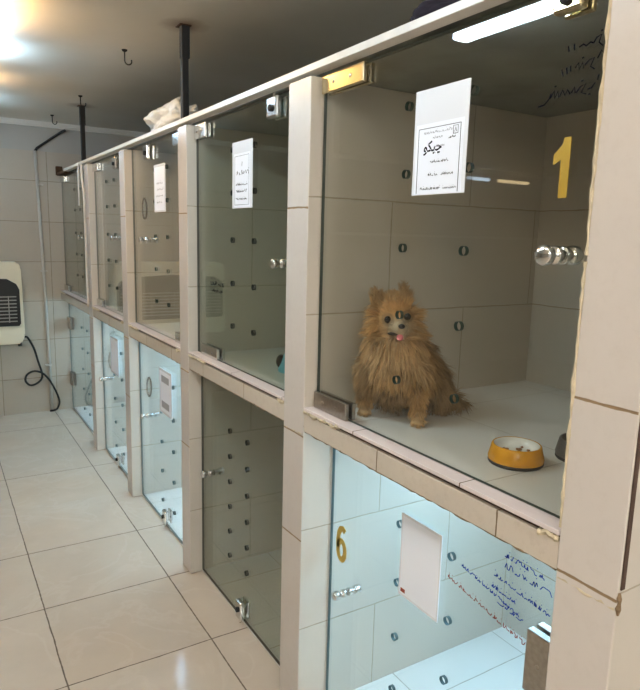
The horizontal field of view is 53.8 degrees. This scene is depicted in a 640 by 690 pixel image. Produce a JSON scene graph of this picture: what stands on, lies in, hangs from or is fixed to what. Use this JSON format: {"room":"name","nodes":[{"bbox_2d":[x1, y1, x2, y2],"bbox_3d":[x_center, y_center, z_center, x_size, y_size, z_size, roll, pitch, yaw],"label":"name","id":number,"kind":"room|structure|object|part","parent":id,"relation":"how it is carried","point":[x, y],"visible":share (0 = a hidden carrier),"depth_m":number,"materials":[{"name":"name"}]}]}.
{"room":"veterinary clinic","nodes":[
{"label":"veterinary clinic","id":0,"kind":"room"},
{"bbox_2d":[0,123,136,415],"bbox_3d":[-4.253,-0.471,4.148,7.100,2.400,0.100,-4,11,-31],"label":"wall","id":1,"kind":"structure","parent":0,"point":[19,224],"depth_m":5.28,"materials":[{"name":"grey tile"}]},
{"bbox_2d":[0,261,24,345],"bbox_3d":[-2.860,-0.299,4.861,1.032,0.680,0.208,-4,11,-31],"label":"heater","id":2,"kind":"object","parent":1,"relation":"attached to","point":[12,327],"visible":1,"depth_m":5.00,"materials":[{"name":"beige plastic"}]},
{"bbox_2d":[0,279,20,326],"bbox_3d":[-2.809,-0.317,4.782,0.970,0.395,0.012,-4,11,-31],"label":"grille","id":3,"kind":"object","parent":2,"relation":"attached to","point":[10,289],"depth_m":4.99,"materials":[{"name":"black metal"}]},
{"bbox_2d":[24,336,59,411],"bbox_3d":[-2.363,0.242,5.359,0.274,0.680,0.071,-8,14,-44],"label":"power cord","id":4,"kind":"object","parent":2,"relation":"attached to","point":[27,337],"visible":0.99,"depth_m":5.34,"materials":[{"name":"black rubber"}]},
{"bbox_2d":[33,151,53,409],"bbox_3d":[-2.308,-0.499,5.275,0.061,2.168,0.028,-4,11,-31],"label":"conduit pipe","id":5,"kind":"object","parent":1,"relation":"attached to","point":[43,270],"visible":1,"depth_m":5.25,"materials":[{"name":"beige plastic"}]},
{"bbox_2d":[34,129,65,150],"bbox_3d":[-2.189,-1.657,5.112,0.247,0.194,0.051,-4,11,-31],"label":"cable","id":6,"kind":"object","parent":1,"relation":"attached to","point":[64,130],"visible":1,"depth_m":5.12,"materials":[{"name":"black rubber"}]},
{"bbox_2d":[55,166,69,175],"bbox_3d":[-2.059,-1.404,5.047,0.050,0.075,0.375,-4,11,-31],"label":"wall bracket","id":7,"kind":"object","parent":1,"relation":"attached to","point":[59,172],"visible":0.95,"depth_m":5.16,"materials":[{"name":"metal"}]},
{"bbox_2d":[0,117,145,136],"bbox_3d":[-4.189,-1.623,3.892,7.100,0.040,0.039,-4,11,-31],"label":"crown molding","id":8,"kind":"structure","parent":1,"relation":"attached to","point":[2,119],"depth_m":5.17,"materials":[{"name":"white"}]},
{"bbox_2d":[0,408,279,689],"bbox_3d":[-2.117,1.419,0.872,7.100,0.100,8.220,-4,11,-31],"label":"floor","id":9,"kind":"structure","parent":0,"point":[97,592],"depth_m":2.76,"materials":[{"name":"tile"}]},
{"bbox_2d":[60,0,639,689],"bbox_3d":[-0.333,-0.038,3.343,1.103,2.019,5.467,-4,11,-31],"label":"cage","id":10,"kind":"object","parent":9,"relation":"on","point":[542,353],"depth_m":2.10,"materials":[{"name":"tile"}]},
{"bbox_2d":[60,167,85,298],"bbox_3d":[-1.859,-0.847,4.831,0.099,0.944,1.101,-4,11,-31],"label":"door","id":11,"kind":"structure","parent":10,"relation":"attached to","point":[63,179],"depth_m":5.22,"materials":[{"name":"grey"}]},
{"bbox_3d":[-1.893,-0.375,4.904,0.048,0.010,1.116,-4,11,-31],"label":"sill","id":12,"kind":"part","parent":10,"relation":"part of","materials":[{"name":"tile"}]},
{"bbox_3d":[-1.657,-1.104,4.326,0.004,0.292,0.051,-4,11,-31],"label":"edging strip","id":13,"kind":"part","parent":10,"relation":"part of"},
{"bbox_2d":[73,291,86,298],"bbox_3d":[-1.490,-0.367,5.156,0.955,0.065,1.116,-4,11,-31],"label":"shelf","id":14,"kind":"object","parent":10,"relation":"attached to","point":[81,293],"depth_m":5.09,"materials":[{"name":"tile"}]},
{"bbox_2d":[67,303,93,432],"bbox_3d":[-1.877,0.166,5.011,0.052,0.950,1.101,-4,11,-31],"label":"door","id":15,"kind":"structure","parent":10,"relation":"attached to","point":[71,321],"depth_m":5.40,"materials":[{"name":"teal"}]},
{"bbox_2d":[77,105,85,160],"bbox_3d":[-1.662,-1.474,4.412,0.050,0.379,0.056,-4,11,-31],"label":"support post","id":16,"kind":"object","parent":10,"relation":"on","point":[82,121],"visible":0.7,"depth_m":4.40,"materials":[{"name":"black metal"}]},
{"bbox_3d":[-1.606,-0.749,4.304,0.022,0.941,0.056,-4,11,-31],"label":"edging strip","id":17,"kind":"part","parent":10,"relation":"part of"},
{"bbox_2d":[92,154,122,315],"bbox_3d":[-1.298,-0.676,3.927,0.099,0.944,0.809,-4,11,-31],"label":"door","id":18,"kind":"structure","parent":10,"relation":"attached to","point":[96,167],"depth_m":4.13,"materials":[{"name":"grey"}]},
{"bbox_3d":[-1.229,-0.639,3.766,0.044,0.031,0.031,-4,11,-31],"label":"knob","id":19,"kind":"part","parent":18,"relation":"part of","materials":[{"name":"silver metal"}]},
{"bbox_3d":[-1.329,-0.204,3.996,0.048,0.010,0.816,-4,11,-31],"label":"sill","id":20,"kind":"part","parent":10,"relation":"part of","materials":[{"name":"tile"}]},
{"bbox_2d":[99,321,127,475],"bbox_3d":[-1.312,0.336,4.109,0.099,0.950,0.809,-4,11,-31],"label":"door","id":21,"kind":"structure","parent":10,"relation":"attached to","point":[119,459],"depth_m":4.37,"materials":[{"name":"teal"}]},
{"bbox_2d":[110,335,118,376],"bbox_3d":[-1.337,0.072,4.102,0.003,0.245,0.200,-4,11,-31],"label":"name card","id":22,"kind":"object","parent":21,"relation":"attached to","point":[113,341],"visible":1,"depth_m":4.09,"materials":[{"name":"white paper"}]},
{"bbox_3d":[-1.305,0.754,4.173,0.012,0.070,0.050,-4,11,-31],"label":"lock plate","id":23,"kind":"part","parent":21,"relation":"part of","materials":[{"name":"silver metal"}]},
{"bbox_2d":[106,306,122,314],"bbox_3d":[-0.926,-0.196,4.249,0.955,0.065,0.816,-4,11,-31],"label":"shelf","id":24,"kind":"object","parent":10,"relation":"attached to","point":[118,309],"depth_m":4.18,"materials":[{"name":"tile"}]},
{"bbox_2d":[142,198,147,218],"bbox_3d":[-0.972,-0.755,3.494,0.033,0.120,0.012,-4,11,-31],"label":"ring","id":25,"kind":"object","parent":10,"relation":"attached to","point":[145,217],"visible":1,"depth_m":3.49,"materials":[{"name":"metal"}]},
{"bbox_2d":[146,377,151,396],"bbox_3d":[-0.994,0.244,3.669,0.033,0.120,0.012,-4,11,-31],"label":"ring","id":26,"kind":"object","parent":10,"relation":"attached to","point":[149,378],"visible":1,"depth_m":3.67,"materials":[{"name":"metal"}]},
{"bbox_3d":[-0.833,-0.053,3.198,0.048,0.010,0.873,-4,11,-31],"label":"sill","id":27,"kind":"part","parent":10,"relation":"part of","materials":[{"name":"tile"}]},
{"bbox_2d":[131,132,179,343],"bbox_3d":[-0.802,-0.525,3.129,0.099,0.944,0.866,-4,11,-31],"label":"door","id":28,"kind":"structure","parent":10,"relation":"attached to","point":[148,152],"depth_m":3.21,"materials":[{"name":"grey"}]},
{"bbox_3d":[-0.911,-0.543,3.255,0.044,0.031,0.031,-4,11,-31],"label":"knob","id":29,"kind":"part","parent":28,"relation":"part of","materials":[{"name":"silver metal"}]},
{"bbox_3d":[-0.839,-0.961,3.155,0.012,0.067,0.060,-4,11,-31],"label":"lock plate","id":30,"kind":"part","parent":28,"relation":"part of","materials":[{"name":"silver metal"}]},
{"bbox_3d":[-0.864,-0.546,3.283,0.044,0.031,0.031,-4,11,-31],"label":"knob","id":31,"kind":"part","parent":28,"relation":"part of","materials":[{"name":"silver metal"}]},
{"bbox_2d":[154,163,165,211],"bbox_3d":[-0.773,-0.755,3.038,0.003,0.224,0.172,-4,11,-31],"label":"name card","id":32,"kind":"object","parent":28,"relation":"attached to","point":[159,170],"visible":1,"depth_m":3.03,"materials":[{"name":"white paper"}]},
{"bbox_2d":[139,342,182,543],"bbox_3d":[-0.816,0.487,3.311,0.099,0.950,0.866,-4,11,-31],"label":"door","id":33,"kind":"structure","parent":10,"relation":"attached to","point":[166,516],"depth_m":3.51,"materials":[{"name":"teal"}]},
{"bbox_3d":[-0.976,0.394,3.510,0.044,0.031,0.031,-4,11,-31],"label":"knob","id":34,"kind":"part","parent":33,"relation":"part of","materials":[{"name":"silver metal"}]},
{"bbox_3d":[-0.929,0.391,3.538,0.044,0.031,0.031,-4,11,-31],"label":"knob","id":35,"kind":"part","parent":33,"relation":"part of","materials":[{"name":"silver metal"}]},
{"bbox_2d":[159,367,171,419],"bbox_3d":[-0.790,0.246,3.222,0.003,0.235,0.195,-4,11,-31],"label":"name card","id":36,"kind":"object","parent":33,"relation":"attached to","point":[165,378],"visible":1,"depth_m":3.21,"materials":[{"name":"white paper"}]},
{"bbox_3d":[-0.796,0.908,3.355,0.012,0.070,0.050,-4,11,-31],"label":"lock plate","id":37,"kind":"part","parent":33,"relation":"part of","materials":[{"name":"silver metal"}]},
{"bbox_2d":[143,322,179,338],"bbox_3d":[-0.430,-0.046,3.451,0.955,0.065,0.873,-4,11,-31],"label":"shelf","id":38,"kind":"object","parent":10,"relation":"attached to","point":[169,329],"depth_m":3.39,"materials":[{"name":"tile"}]},
{"bbox_2d":[144,97,198,130],"bbox_3d":[-0.700,-1.095,3.012,0.187,0.150,0.546,-4,11,-31],"label":"plastic bag","id":39,"kind":"object","parent":10,"relation":"on","point":[170,112],"visible":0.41,"depth_m":2.88,"materials":[{"name":"beige plastic"}]},
{"bbox_2d":[175,23,191,118],"bbox_3d":[-0.574,-1.144,2.662,0.050,0.379,0.056,-4,11,-31],"label":"support post","id":40,"kind":"object","parent":10,"relation":"on","point":[184,29],"visible":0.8,"depth_m":2.65,"materials":[{"name":"black metal"}]},
{"bbox_3d":[-0.569,-1.329,2.631,0.050,0.004,0.056,-4,11,-31],"label":"ceiling plate","id":41,"kind":"part","parent":40,"relation":"part of","materials":[{"name":"metal"}]},
{"bbox_3d":[-0.323,0.102,2.377,0.048,0.010,0.873,-4,11,-31],"label":"sill","id":42,"kind":"part","parent":10,"relation":"part of","materials":[{"name":"tile"}]},
{"bbox_2d":[201,376,279,665],"bbox_3d":[-0.305,0.646,2.489,0.099,0.958,0.864,-4,11,-31],"label":"door","id":43,"kind":"structure","parent":10,"relation":"attached to","point":[242,608],"depth_m":2.62,"materials":[{"name":"grey"}]},
{"bbox_3d":[-0.492,0.558,2.733,0.044,0.031,0.031,-4,11,-31],"label":"knob","id":44,"kind":"part","parent":43,"relation":"part of","materials":[{"name":"silver metal"}]},
{"bbox_3d":[-0.445,0.554,2.761,0.044,0.031,0.031,-4,11,-31],"label":"knob","id":45,"kind":"part","parent":43,"relation":"part of","materials":[{"name":"silver metal"}]},
{"bbox_3d":[-0.299,1.064,2.555,0.012,0.076,0.050,-4,11,-31],"label":"lock plate","id":46,"kind":"part","parent":43,"relation":"part of","materials":[{"name":"silver metal"}]},
{"bbox_2d":[194,90,288,390],"bbox_3d":[-0.290,-0.372,2.306,0.099,0.948,0.864,-4,11,-31],"label":"door","id":47,"kind":"structure","parent":10,"relation":"attached to","point":[277,106],"depth_m":2.49,"materials":[{"name":"grey"}]},
{"bbox_2d":[232,138,252,208],"bbox_3d":[-0.277,-0.605,2.240,0.003,0.232,0.168,-4,11,-31],"label":"name card","id":48,"kind":"object","parent":47,"relation":"attached to","point":[242,151],"visible":1,"depth_m":2.23,"materials":[{"name":"white paper"}]},
{"bbox_3d":[-0.136,-0.260,2.013,0.044,0.031,0.031,-4,11,-31],"label":"knob","id":49,"kind":"part","parent":47,"relation":"part of","materials":[{"name":"silver metal"}]},
{"bbox_3d":[-0.122,-0.750,2.001,0.012,0.064,0.070,-4,11,-31],"label":"lock plate","id":50,"kind":"part","parent":47,"relation":"part of","materials":[{"name":"silver metal"}]},
{"bbox_2d":[221,347,284,388],"bbox_3d":[0.081,0.109,2.629,0.955,0.065,0.873,-4,11,-31],"label":"shelf","id":51,"kind":"object","parent":10,"relation":"attached to","point":[260,362],"depth_m":2.49,"materials":[{"name":"tile"}]},
{"bbox_2d":[276,353,284,373],"bbox_3d":[-0.079,0.053,2.454,0.172,0.095,0.170,-4,11,-31],"label":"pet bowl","id":52,"kind":"object","parent":10,"relation":"on","point":[280,360],"visible":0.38,"depth_m":2.42,"materials":[{"name":"teal plastic"}]},
{"bbox_3d":[-0.642,-0.953,2.754,0.040,0.020,5.090,-4,11,-31],"label":"rail","id":53,"kind":"part","parent":10,"relation":"part of","materials":[{"name":"white metal"}]},
{"bbox_3d":[-0.350,-1.042,3.322,1.018,0.034,5.167,-4,11,-31],"label":"roof panel","id":54,"kind":"part","parent":10,"relation":"part of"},
{"bbox_2d":[349,279,476,428],"bbox_3d":[0.274,0.000,1.880,0.422,0.413,0.294,-6,12,-37],"label":"dog","id":55,"kind":"object","parent":10,"relation":"on","point":[391,346],"visible":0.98,"depth_m":1.77},
{"bbox_3d":[0.209,0.263,1.521,0.048,0.010,0.913,-4,11,-31],"label":"sill","id":56,"kind":"part","parent":10,"relation":"part of","materials":[{"name":"tile"}]},
{"bbox_2d":[410,0,460,21],"bbox_3d":[0.345,-0.752,1.390,0.289,0.089,0.298,4,10,12],"label":"folded cloth","id":57,"kind":"object","parent":10,"relation":"on","point":[426,7],"visible":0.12,"depth_m":1.35,"materials":[{"name":"fabric"}]},
{"bbox_2d":[326,448,551,689],"bbox_3d":[0.270,0.802,1.659,0.099,0.954,0.904,-4,11,-31],"label":"door","id":58,"kind":"structure","parent":10,"relation":"attached to","point":[538,639],"depth_m":1.37,"materials":[{"name":"teal"}]},
{"bbox_3d":[0.059,0.772,1.950,0.044,0.028,0.028,-4,11,-31],"label":"knob","id":59,"kind":"part","parent":58,"relation":"part of","materials":[{"name":"silver metal"}]},
{"bbox_3d":[0.106,0.768,1.978,0.044,0.028,0.028,-4,11,-31],"label":"knob","id":60,"kind":"part","parent":58,"relation":"part of","materials":[{"name":"silver metal"}]},
{"bbox_3d":[0.270,0.802,1.659,0.010,0.954,0.904,-4,11,-31],"label":"pane","id":61,"kind":"part","parent":58,"relation":"part of","materials":[{"name":"clear glass"}]},
{"bbox_2d":[398,512,442,622],"bbox_3d":[0.257,0.573,1.636,0.003,0.234,0.156,-4,11,-31],"label":"name card","id":62,"kind":"object","parent":58,"relation":"attached to","point":[421,546],"visible":1,"depth_m":1.63,"materials":[{"name":"white paper"}]},
{"bbox_2d":[314,0,603,518],"bbox_3d":[0.242,-0.212,1.450,0.099,0.950,0.904,-4,11,-31],"label":"door","id":63,"kind":"structure","parent":10,"relation":"attached to","point":[360,74],"depth_m":1.44,"materials":[{"name":"grey"}]},
{"bbox_2d":[412,78,471,195],"bbox_3d":[0.260,-0.446,1.375,0.003,0.228,0.170,-4,11,-31],"label":"name card","id":64,"kind":"object","parent":63,"relation":"attached to","point":[442,112],"visible":1,"depth_m":1.37,"materials":[{"name":"white paper"}]},
{"bbox_3d":[0.410,-0.161,1.127,0.044,0.036,0.036,-4,11,-31],"label":"knob","id":65,"kind":"part","parent":63,"relation":"part of","materials":[{"name":"silver metal"}]},
{"bbox_3d":[0.457,-0.164,1.155,0.044,0.036,0.036,-4,11,-31],"label":"knob","id":66,"kind":"part","parent":63,"relation":"part of","materials":[{"name":"silver metal"}]},
{"bbox_3d":[0.448,-0.589,1.082,0.012,0.045,0.060,-4,11,-31],"label":"lock plate","id":67,"kind":"part","parent":63,"relation":"part of","materials":[{"name":"gold metal"}]},
{"bbox_2d":[349,380,570,515],"bbox_3d":[0.613,0.271,1.774,0.955,0.065,0.913,-4,11,-31],"label":"shelf","id":68,"kind":"object","parent":10,"relation":"attached to","point":[538,411],"depth_m":1.71,"materials":[{"name":"tile"}]},
{"bbox_2d":[488,436,544,471],"bbox_3d":[0.467,0.257,1.501,0.131,0.046,0.131,-4,11,-31],"label":"pet bowl","id":69,"kind":"object","parent":10,"relation":"on","point":[511,453],"visible":1,"depth_m":1.46,"materials":[{"name":"orange ceramic"}]},
{"bbox_3d":[0.013,-0.079,3.736,0.100,1.983,5.157,-4,11,-31],"label":"panel","id":70,"kind":"part","parent":10,"relation":"part of","materials":[{"name":"beige tile"}]},
{"bbox_2d":[555,433,566,461],"bbox_3d":[0.641,0.253,1.537,0.126,0.050,0.126,-4,11,-31],"label":"pet bowl","id":71,"kind":"object","parent":10,"relation":"on","point":[560,449],"visible":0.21,"depth_m":1.53,"materials":[{"name":"grey plastic"}]},
{"bbox_2d":[0,0,424,132],"bbox_3d":[-2.053,-1.044,0.447,7.100,0.100,8.220,-4,11,-31],"label":"ceiling","id":72,"kind":"structure","parent":0,"point":[53,52],"depth_m":2.92,"materials":[{"name":"white paint"}]},
{"bbox_2d":[0,0,4,22],"bbox_3d":[-1.309,-1.287,2.473,0.090,0.071,0.480,-4,11,-31],"label":"ceiling light","id":73,"kind":"object","parent":72,"relation":"attached to","point":[2,3],"visible":1,"depth_m":2.31,"materials":[{"name":"white"}]},
{"bbox_2d":[122,49,131,64],"bbox_3d":[-0.921,-1.371,3.009,0.050,0.068,0.028,-4,11,-31],"label":"ceiling hook","id":74,"kind":"object","parent":72,"relation":"attached to","point":[123,50],"visible":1,"depth_m":3.00,"materials":[{"name":"black paint"}]}
]}

